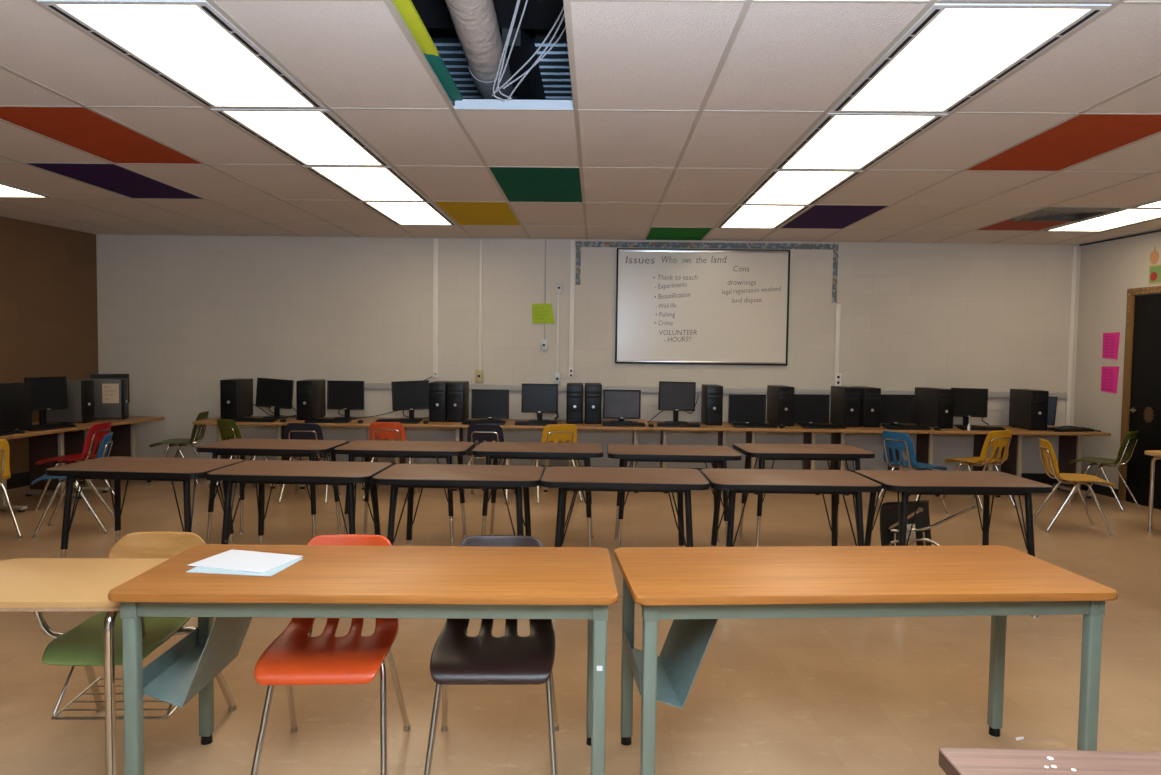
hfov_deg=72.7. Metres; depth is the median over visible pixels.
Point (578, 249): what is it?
bulletin border
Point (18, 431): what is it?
computer mouse
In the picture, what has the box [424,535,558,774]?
chair
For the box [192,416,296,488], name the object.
computer desk
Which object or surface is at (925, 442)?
computer desk
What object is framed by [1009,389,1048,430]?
computer tower
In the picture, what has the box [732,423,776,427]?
keyboard
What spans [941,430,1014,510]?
chair
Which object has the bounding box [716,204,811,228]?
ceiling light
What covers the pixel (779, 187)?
ceiling light
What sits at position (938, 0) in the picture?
ceiling light
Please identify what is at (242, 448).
table
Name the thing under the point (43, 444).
computer desk
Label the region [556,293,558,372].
cable raceway
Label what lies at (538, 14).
beam
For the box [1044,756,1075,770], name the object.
paper scraps
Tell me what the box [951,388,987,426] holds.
computer monitor
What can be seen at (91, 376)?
computer monitor
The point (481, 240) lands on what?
cable raceway
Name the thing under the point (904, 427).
keyboard
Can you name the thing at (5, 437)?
computer desk
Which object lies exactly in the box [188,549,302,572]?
paper sheet
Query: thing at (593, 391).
computer tower
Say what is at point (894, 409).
computer monitor
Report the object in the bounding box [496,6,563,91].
cable
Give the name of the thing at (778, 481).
table
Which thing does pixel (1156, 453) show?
desk
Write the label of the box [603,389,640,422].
computer monitor
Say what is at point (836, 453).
table
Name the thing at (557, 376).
wall outlet
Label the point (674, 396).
computer monitor
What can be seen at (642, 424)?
keyboard
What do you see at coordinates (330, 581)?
table
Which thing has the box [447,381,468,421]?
computer tower
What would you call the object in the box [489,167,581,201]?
tile
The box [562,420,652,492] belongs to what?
computer desk
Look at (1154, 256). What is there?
cutout
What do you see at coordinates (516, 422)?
keyboard
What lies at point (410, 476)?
table
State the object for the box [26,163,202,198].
tile
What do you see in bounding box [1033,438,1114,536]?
chair
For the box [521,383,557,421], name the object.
computer monitor
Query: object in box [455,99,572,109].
channel
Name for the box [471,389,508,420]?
computer monitor
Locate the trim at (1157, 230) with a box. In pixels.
[1079,230,1160,245]
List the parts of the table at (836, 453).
leg, leg, rail, leg, leg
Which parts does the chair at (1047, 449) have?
leg, frame, leg, leg, leg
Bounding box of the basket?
[51,634,187,719]
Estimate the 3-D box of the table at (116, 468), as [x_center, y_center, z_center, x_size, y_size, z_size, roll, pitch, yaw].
[-2.671,0.852,4.902,0.965,0.755,0.600,1,3,4]
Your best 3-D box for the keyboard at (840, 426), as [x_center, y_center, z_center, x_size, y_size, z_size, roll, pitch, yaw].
[2.575,0.410,8.368,0.450,0.032,0.155,1,3,0]
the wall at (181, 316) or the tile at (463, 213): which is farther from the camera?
the wall at (181, 316)
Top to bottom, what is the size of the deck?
0.090 m
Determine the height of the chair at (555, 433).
0.771 m
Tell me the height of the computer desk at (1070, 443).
0.700 m
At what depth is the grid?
4.26 m
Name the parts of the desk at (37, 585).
leg, leg, seat, backrest, leg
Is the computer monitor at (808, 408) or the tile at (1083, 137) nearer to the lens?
the tile at (1083, 137)
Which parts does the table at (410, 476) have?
leg, leg, rail, leg, leg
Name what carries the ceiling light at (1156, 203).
attached to the ceiling
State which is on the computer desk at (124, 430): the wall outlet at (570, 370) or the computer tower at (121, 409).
the computer tower at (121, 409)
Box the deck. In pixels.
[426,28,572,105]
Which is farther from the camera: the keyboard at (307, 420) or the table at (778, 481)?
the keyboard at (307, 420)
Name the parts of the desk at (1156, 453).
leg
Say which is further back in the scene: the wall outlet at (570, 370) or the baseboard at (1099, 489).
the wall outlet at (570, 370)
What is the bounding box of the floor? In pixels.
[0,477,1160,774]
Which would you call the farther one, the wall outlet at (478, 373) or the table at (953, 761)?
the wall outlet at (478, 373)
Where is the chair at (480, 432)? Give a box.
[464,424,514,504]
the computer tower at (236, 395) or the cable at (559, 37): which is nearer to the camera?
the cable at (559, 37)
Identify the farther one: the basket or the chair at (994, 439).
the chair at (994, 439)
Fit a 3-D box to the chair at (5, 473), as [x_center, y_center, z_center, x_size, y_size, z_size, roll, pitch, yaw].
[-4.610,0.767,5.969,0.520,0.771,0.465,3,3,33]
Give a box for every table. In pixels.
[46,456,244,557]
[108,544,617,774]
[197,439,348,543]
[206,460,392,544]
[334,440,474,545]
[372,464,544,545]
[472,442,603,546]
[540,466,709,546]
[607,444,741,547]
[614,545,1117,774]
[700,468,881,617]
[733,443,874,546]
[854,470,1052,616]
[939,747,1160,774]
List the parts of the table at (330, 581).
leg, leg, leg, leg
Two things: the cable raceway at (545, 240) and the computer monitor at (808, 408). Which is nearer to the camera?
the computer monitor at (808, 408)
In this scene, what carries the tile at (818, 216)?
attached to the ceiling
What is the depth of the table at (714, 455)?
5.71 m
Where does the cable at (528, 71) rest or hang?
hanging from the ceiling
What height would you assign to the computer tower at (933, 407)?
0.424 m
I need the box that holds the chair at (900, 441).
[875,430,947,513]
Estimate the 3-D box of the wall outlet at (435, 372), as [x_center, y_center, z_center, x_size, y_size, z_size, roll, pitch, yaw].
[-1.670,-0.156,9.092,0.060,0.080,0.033,1,3,1]
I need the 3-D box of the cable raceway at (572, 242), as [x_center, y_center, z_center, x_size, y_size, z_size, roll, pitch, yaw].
[-0.098,-0.945,9.028,0.055,1.472,0.022,1,3,1]
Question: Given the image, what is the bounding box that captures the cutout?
[1150,247,1158,263]
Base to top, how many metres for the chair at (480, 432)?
0.771 m
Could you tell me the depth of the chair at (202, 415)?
8.47 m
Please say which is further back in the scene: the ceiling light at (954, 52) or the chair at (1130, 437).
the chair at (1130, 437)
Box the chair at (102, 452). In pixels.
[31,432,114,537]
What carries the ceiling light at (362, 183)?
attached to the ceiling
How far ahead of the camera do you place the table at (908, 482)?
4.57 m
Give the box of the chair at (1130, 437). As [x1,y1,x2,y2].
[1067,430,1139,511]
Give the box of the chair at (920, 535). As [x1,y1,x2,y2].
[880,500,976,545]
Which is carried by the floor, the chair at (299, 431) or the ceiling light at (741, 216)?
the chair at (299, 431)
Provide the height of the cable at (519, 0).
0.708 m
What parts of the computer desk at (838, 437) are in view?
panel, panel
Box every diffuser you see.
[0,185,42,196]
[1140,201,1160,206]
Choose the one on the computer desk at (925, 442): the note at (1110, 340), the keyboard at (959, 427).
the keyboard at (959, 427)
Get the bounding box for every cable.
[338,410,395,417]
[492,0,527,95]
[493,0,518,100]
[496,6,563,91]
[498,0,519,99]
[503,25,565,88]
[507,14,564,100]
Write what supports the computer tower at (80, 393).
on the computer desk at (124, 430)
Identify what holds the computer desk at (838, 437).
on the floor
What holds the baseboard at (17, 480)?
attached to the wall at (49, 314)
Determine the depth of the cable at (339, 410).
8.79 m
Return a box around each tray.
[617,360,785,363]
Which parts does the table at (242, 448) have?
leg, leg, rail, leg, leg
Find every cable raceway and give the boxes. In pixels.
[364,383,1066,398]
[433,239,438,370]
[479,239,482,369]
[544,240,545,339]
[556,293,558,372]
[569,240,574,367]
[834,304,840,374]
[1065,247,1076,425]
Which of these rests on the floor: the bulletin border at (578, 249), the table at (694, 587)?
the table at (694, 587)
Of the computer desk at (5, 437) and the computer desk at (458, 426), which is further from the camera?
the computer desk at (458, 426)
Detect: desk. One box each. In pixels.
[0,423,91,511]
[0,435,10,439]
[0,531,236,774]
[34,416,164,492]
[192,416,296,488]
[285,417,391,489]
[390,418,476,490]
[470,419,561,491]
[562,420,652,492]
[648,421,744,493]
[742,422,835,494]
[820,423,927,495]
[904,424,1019,496]
[985,425,1110,498]
[1144,450,1160,530]
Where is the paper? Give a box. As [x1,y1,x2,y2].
[102,384,118,402]
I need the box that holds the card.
[1148,264,1160,284]
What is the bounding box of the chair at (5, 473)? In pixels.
[0,439,22,538]
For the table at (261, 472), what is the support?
on the floor
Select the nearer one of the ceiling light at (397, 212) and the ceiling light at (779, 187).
the ceiling light at (779, 187)
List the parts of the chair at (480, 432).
leg, frame, leg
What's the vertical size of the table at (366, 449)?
0.755 m
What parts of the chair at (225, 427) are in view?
frame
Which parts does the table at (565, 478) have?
leg, leg, rail, leg, leg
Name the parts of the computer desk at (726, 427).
panel, panel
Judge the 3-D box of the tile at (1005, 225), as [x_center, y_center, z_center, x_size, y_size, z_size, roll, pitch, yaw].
[4.288,-1.579,7.636,0.646,0.016,0.649,1,3,1]
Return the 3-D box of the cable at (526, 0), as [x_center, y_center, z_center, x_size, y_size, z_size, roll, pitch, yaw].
[-0.234,-1.833,3.515,0.075,0.693,1.235,0,3,-18]
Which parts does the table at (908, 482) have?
leg, leg, rail, leg, leg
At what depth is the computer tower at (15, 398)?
7.09 m
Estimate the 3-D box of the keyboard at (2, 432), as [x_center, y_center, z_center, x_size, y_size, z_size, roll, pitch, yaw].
[-5.007,0.397,6.630,0.155,0.032,0.450,1,3,7]
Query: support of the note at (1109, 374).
attached to the wall at (1108, 269)
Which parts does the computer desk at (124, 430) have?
panel, panel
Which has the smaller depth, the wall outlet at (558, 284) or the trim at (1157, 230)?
the trim at (1157, 230)
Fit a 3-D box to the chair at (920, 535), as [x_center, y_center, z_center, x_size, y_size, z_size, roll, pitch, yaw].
[2.364,1.078,5.561,0.465,0.608,0.766,0,3,-16]
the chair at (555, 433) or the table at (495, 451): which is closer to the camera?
the table at (495, 451)
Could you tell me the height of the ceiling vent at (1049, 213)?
0.089 m
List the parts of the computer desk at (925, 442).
panel, panel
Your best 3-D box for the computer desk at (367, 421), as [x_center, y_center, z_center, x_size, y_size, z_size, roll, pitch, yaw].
[-2.597,0.703,8.563,0.953,0.700,0.760,1,3,0]
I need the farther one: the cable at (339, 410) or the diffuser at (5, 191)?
the cable at (339, 410)
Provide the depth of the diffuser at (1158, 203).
6.50 m
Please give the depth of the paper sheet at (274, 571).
2.63 m
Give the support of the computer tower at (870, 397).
on the computer desk at (838, 437)
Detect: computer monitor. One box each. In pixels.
[24,376,67,425]
[89,374,129,402]
[255,378,293,418]
[327,380,363,419]
[391,380,428,420]
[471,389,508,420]
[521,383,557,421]
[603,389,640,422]
[658,381,695,422]
[728,394,765,423]
[794,394,829,424]
[880,394,914,425]
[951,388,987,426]
[1047,396,1057,425]
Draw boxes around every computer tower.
[0,383,31,430]
[46,380,93,422]
[77,379,128,418]
[220,378,252,418]
[296,379,325,419]
[429,381,451,421]
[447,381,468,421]
[566,383,582,423]
[584,383,601,423]
[701,384,722,425]
[767,385,794,425]
[830,386,860,426]
[850,386,880,426]
[914,387,953,428]
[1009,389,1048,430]
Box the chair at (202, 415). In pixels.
[149,411,208,485]
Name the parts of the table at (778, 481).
leg, leg, rail, leg, leg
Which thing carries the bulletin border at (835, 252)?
attached to the wall at (181, 316)
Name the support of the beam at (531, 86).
attached to the deck
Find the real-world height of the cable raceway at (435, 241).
1.512 m
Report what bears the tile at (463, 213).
attached to the ceiling
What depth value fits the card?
7.84 m
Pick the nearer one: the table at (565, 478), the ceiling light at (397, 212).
the table at (565, 478)
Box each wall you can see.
[0,216,99,473]
[96,235,1080,473]
[1073,230,1160,488]
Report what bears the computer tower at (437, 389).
on the computer desk at (458, 426)
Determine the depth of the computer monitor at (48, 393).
7.54 m
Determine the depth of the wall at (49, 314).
8.41 m
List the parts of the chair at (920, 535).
leg, leg, seat frame, frame, leg, leg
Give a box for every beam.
[411,0,565,28]
[502,29,545,99]
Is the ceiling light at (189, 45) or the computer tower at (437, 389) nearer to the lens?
the ceiling light at (189, 45)
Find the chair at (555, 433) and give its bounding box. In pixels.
[529,424,582,503]
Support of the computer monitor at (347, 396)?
on the computer desk at (367, 421)
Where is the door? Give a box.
[1118,286,1160,509]
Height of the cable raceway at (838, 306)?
0.810 m
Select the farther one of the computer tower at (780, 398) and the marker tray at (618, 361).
the marker tray at (618, 361)
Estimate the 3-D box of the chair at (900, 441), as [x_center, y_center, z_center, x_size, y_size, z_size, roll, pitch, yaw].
[3.141,0.794,7.477,0.520,0.771,0.465,-1,3,-27]
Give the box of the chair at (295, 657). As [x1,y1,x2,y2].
[251,534,410,774]
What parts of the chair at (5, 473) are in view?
frame, leg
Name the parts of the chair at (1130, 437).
leg, leg, leg, frame, leg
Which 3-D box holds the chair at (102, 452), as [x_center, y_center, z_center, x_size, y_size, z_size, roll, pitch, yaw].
[-4.052,0.757,6.324,0.520,0.771,0.465,0,3,-21]
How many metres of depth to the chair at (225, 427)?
7.74 m
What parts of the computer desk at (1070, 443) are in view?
panel, panel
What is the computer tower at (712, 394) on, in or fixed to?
on the computer desk at (726, 427)
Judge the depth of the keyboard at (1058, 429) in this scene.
8.33 m
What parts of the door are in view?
handle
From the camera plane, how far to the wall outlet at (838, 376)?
8.99 m
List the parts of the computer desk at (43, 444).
panel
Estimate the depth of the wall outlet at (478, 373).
9.05 m
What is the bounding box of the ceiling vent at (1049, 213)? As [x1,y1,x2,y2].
[1010,207,1119,221]
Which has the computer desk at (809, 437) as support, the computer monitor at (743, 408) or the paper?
the computer monitor at (743, 408)
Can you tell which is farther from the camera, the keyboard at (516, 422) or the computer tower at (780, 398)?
the computer tower at (780, 398)
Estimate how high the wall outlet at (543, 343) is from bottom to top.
0.125 m
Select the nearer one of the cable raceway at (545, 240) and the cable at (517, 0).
the cable at (517, 0)
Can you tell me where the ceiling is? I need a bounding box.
[0,0,1160,243]
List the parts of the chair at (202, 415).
leg, leg, frame, leg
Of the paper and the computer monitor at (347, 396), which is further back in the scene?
the computer monitor at (347, 396)
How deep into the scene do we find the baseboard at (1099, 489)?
8.53 m
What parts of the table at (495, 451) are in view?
leg, leg, rail, leg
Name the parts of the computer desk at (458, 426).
panel, panel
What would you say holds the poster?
attached to the wall at (181, 316)
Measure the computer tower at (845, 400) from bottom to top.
0.424 m
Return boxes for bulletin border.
[575,241,837,249]
[576,247,580,284]
[832,250,837,302]
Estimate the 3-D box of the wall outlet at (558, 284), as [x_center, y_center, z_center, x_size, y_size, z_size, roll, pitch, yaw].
[-0.247,-1.140,9.016,0.075,0.125,0.033,1,3,1]
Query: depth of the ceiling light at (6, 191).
6.66 m
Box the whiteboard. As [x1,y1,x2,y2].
[615,248,789,365]
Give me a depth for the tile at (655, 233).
8.47 m
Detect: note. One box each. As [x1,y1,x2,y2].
[1101,366,1118,392]
[1102,332,1119,358]
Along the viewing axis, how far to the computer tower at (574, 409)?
8.44 m
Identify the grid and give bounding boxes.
[0,0,1160,244]
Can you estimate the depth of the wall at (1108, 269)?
8.54 m
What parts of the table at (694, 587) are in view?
leg, leg, leg, leg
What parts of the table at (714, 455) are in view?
leg, leg, rail, leg, leg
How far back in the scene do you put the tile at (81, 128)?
4.74 m
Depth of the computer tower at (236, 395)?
8.46 m
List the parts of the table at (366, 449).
leg, leg, rail, leg, leg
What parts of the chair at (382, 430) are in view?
frame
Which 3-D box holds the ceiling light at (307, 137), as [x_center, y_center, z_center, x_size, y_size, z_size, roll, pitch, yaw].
[-1.640,-1.555,4.819,0.626,0.107,1.279,1,3,1]
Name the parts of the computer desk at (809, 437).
panel, panel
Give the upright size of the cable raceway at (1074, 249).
2.107 m
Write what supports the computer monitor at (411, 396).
on the computer desk at (458, 426)
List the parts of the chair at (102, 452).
leg, leg, leg, frame, leg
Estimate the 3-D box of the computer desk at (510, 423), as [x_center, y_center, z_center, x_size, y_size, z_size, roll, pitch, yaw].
[-0.687,0.728,8.571,0.953,0.700,0.760,1,3,0]
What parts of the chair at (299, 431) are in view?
leg, frame, leg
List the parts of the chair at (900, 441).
leg, frame, leg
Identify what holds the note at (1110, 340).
attached to the wall at (1108, 269)
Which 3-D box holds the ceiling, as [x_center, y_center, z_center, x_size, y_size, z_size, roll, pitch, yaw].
[-0.378,-1.400,2.691,14.999,0.016,12.742,1,3,1]
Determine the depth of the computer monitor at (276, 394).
8.66 m
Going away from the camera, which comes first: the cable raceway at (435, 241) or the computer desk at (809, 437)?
the computer desk at (809, 437)
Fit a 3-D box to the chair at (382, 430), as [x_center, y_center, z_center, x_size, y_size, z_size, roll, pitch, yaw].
[-1.885,0.709,7.906,0.465,0.771,0.520,1,3,1]
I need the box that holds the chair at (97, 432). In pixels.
[34,422,113,510]
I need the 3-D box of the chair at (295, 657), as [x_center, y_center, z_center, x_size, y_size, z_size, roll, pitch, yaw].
[-0.880,0.968,2.820,0.465,0.771,0.520,1,3,-3]
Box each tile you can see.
[0,107,202,163]
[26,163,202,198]
[393,0,462,99]
[435,202,520,225]
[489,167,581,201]
[646,227,711,239]
[781,205,886,228]
[967,114,1160,170]
[977,219,1070,230]
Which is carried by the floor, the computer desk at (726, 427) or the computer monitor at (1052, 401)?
the computer desk at (726, 427)
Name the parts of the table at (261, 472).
leg, leg, rail, leg, leg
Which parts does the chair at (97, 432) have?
leg, frame, leg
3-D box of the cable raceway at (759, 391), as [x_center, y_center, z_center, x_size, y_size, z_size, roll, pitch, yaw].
[1.512,0.038,9.031,8.020,0.070,0.040,1,3,1]
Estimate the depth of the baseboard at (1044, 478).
9.02 m
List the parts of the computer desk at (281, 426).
panel, panel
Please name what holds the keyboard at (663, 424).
on the computer desk at (726, 427)
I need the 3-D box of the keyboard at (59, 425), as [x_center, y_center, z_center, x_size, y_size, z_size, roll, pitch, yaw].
[-4.933,0.365,7.307,0.155,0.032,0.450,1,3,15]
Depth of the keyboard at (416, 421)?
8.27 m
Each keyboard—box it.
[0,430,15,435]
[19,423,75,430]
[231,417,277,421]
[304,419,351,422]
[375,419,420,423]
[462,420,505,424]
[515,421,557,424]
[602,422,645,426]
[657,422,700,426]
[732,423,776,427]
[800,424,845,428]
[883,425,930,429]
[956,426,1005,430]
[1047,427,1093,431]
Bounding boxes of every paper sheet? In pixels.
[186,558,302,575]
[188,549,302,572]
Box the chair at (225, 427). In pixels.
[217,418,280,499]
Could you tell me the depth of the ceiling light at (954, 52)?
3.28 m
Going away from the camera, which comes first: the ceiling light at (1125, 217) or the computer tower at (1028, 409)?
the ceiling light at (1125, 217)
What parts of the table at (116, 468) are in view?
leg, leg, rail, leg, leg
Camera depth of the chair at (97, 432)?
7.13 m
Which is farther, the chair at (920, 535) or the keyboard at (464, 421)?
the keyboard at (464, 421)
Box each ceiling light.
[0,182,53,197]
[37,0,325,108]
[211,108,389,165]
[302,166,429,201]
[359,201,456,225]
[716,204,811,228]
[739,170,863,204]
[773,113,947,169]
[829,3,1111,112]
[938,0,1118,1]
[1042,208,1160,231]
[1128,199,1160,207]
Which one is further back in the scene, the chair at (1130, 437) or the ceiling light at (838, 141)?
the chair at (1130, 437)
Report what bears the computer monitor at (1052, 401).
on the computer desk at (1070, 443)
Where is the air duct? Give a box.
[445,0,513,99]
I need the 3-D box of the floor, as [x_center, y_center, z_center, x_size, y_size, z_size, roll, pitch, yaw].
[0.045,1.394,3.271,17.000,0.100,13.400,1,3,1]
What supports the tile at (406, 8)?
on the grid
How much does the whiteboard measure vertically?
1.311 m
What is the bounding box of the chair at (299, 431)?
[278,423,340,504]
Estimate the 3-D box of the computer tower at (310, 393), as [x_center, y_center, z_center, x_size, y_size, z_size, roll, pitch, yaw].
[-2.960,0.131,8.665,0.178,0.424,0.438,1,3,0]
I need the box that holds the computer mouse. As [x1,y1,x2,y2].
[14,429,24,433]
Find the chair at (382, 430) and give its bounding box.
[362,422,420,501]
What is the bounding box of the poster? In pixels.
[532,303,554,323]
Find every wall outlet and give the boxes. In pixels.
[433,370,438,376]
[475,370,482,381]
[540,340,547,350]
[554,372,560,384]
[556,282,561,292]
[568,368,573,377]
[834,373,841,385]
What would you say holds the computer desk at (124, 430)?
on the floor
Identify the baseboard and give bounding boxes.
[6,471,29,489]
[393,463,1069,486]
[1080,482,1117,497]
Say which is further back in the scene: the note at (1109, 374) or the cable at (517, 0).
the note at (1109, 374)
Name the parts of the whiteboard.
frame, edge frame, edge frame, rail, frame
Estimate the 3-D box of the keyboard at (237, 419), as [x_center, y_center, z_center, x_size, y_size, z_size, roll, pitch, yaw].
[-3.426,0.338,8.272,0.450,0.032,0.155,1,3,0]
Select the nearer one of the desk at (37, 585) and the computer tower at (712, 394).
the desk at (37, 585)
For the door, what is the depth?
7.97 m
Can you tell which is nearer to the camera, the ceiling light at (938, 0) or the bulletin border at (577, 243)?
the ceiling light at (938, 0)
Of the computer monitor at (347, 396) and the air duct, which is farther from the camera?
the computer monitor at (347, 396)

